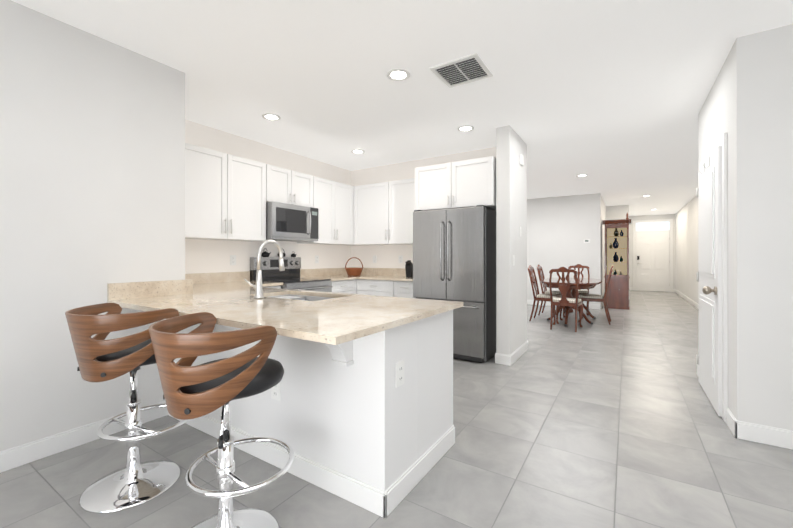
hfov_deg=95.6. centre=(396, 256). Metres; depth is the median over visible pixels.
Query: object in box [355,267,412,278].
countertop
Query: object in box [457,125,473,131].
recessed light
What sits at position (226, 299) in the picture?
countertop
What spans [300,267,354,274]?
countertop
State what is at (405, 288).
base cabinet
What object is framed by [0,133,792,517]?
baseboard
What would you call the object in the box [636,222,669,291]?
front door
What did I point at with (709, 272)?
closet door
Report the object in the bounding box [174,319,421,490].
base cabinet
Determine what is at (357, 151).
recessed light
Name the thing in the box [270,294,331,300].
sink
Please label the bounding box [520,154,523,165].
box
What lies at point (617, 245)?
curio cabinet
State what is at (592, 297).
dining chair
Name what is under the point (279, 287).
base cabinet
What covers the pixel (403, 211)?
upper cabinet
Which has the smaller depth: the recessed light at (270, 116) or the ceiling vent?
the ceiling vent
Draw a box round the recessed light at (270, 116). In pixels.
[262,113,280,120]
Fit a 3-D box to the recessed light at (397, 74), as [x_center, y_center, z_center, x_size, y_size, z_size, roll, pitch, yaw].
[0.015,-1.458,2.897,0.190,0.010,0.190,0,0,33]
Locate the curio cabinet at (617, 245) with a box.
[602,213,630,309]
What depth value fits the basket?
5.54 m
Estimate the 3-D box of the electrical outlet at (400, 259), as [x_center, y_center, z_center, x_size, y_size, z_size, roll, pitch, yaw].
[0.063,0.052,5.601,0.075,0.120,0.008,0,0,33]
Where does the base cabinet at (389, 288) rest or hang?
on the floor
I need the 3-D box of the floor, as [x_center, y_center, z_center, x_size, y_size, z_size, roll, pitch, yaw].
[2.602,1.272,5.855,6.500,0.100,18.700,0,0,33]
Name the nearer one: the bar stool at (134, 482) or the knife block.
the bar stool at (134, 482)
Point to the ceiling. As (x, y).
(608, 97)
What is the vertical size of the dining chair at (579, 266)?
1.054 m
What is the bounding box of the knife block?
[405,260,412,276]
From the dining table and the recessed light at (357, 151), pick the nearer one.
the recessed light at (357, 151)
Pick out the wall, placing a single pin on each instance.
(96, 134)
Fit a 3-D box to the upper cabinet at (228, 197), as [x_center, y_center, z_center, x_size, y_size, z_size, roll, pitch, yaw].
[-1.968,-0.646,3.976,0.330,0.930,1.000,0,0,33]
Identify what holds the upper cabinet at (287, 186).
attached to the wall
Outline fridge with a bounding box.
[413,205,495,361]
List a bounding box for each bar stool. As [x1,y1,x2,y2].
[65,303,189,512]
[149,312,293,527]
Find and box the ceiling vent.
[429,53,492,87]
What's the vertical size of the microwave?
0.443 m
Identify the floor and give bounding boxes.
[0,290,792,527]
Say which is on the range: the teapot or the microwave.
the teapot
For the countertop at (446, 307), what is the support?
on the base cabinet at (437, 330)
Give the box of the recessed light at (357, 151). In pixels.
[351,149,364,153]
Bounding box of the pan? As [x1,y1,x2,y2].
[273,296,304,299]
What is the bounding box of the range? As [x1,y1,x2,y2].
[250,257,332,291]
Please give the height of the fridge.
1.795 m
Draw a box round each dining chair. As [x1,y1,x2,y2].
[528,265,562,323]
[537,264,564,317]
[549,267,583,331]
[564,264,589,315]
[578,266,613,324]
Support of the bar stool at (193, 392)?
on the floor
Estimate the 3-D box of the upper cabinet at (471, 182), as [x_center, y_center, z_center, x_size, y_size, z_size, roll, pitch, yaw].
[0.859,-0.860,4.664,1.025,0.560,0.728,0,0,33]
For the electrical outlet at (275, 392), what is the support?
attached to the base cabinet at (348, 408)
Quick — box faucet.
[244,239,284,298]
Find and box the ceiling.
[11,0,792,215]
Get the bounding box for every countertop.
[107,271,462,344]
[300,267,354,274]
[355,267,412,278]
[431,303,458,315]
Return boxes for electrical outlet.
[230,255,235,264]
[271,382,279,400]
[395,360,403,387]
[398,256,402,262]
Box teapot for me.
[261,248,270,256]
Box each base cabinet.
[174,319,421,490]
[266,285,280,288]
[303,279,357,297]
[358,279,397,296]
[398,281,413,297]
[422,310,452,454]
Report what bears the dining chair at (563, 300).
on the floor
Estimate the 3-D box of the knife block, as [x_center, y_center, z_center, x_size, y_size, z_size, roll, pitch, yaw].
[0.191,0.182,5.207,0.090,0.245,0.175,0,0,33]
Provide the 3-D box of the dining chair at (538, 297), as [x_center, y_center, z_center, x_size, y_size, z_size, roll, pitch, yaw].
[2.810,0.699,6.792,0.577,1.054,0.505,0,0,33]
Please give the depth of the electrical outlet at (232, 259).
4.29 m
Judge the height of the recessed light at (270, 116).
0.010 m
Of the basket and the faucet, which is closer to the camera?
the faucet
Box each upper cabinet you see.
[185,143,268,241]
[269,165,312,207]
[297,176,352,245]
[353,181,392,245]
[393,178,413,244]
[413,156,495,210]
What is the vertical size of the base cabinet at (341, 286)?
0.884 m
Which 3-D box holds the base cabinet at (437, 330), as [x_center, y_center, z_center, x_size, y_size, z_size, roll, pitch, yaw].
[-0.091,0.774,2.361,0.794,0.884,0.471,0,0,33]
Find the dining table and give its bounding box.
[540,278,601,325]
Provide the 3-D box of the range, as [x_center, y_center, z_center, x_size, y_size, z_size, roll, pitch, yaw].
[-1.319,0.617,4.609,0.732,1.205,0.766,0,0,33]
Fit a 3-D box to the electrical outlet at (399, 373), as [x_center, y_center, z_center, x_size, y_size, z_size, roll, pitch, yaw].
[0.018,0.585,1.787,0.008,0.120,0.075,0,0,33]
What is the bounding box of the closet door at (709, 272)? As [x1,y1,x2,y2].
[696,146,721,416]
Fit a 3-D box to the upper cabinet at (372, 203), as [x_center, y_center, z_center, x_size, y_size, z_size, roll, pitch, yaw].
[-0.309,-0.643,5.610,0.742,0.930,0.394,0,0,33]
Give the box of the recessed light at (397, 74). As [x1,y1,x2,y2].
[387,68,409,80]
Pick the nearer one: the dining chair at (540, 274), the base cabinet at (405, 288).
the base cabinet at (405, 288)
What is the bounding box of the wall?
[0,0,792,450]
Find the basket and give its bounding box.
[345,257,362,275]
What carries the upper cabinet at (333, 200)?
attached to the wall
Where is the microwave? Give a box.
[266,201,317,241]

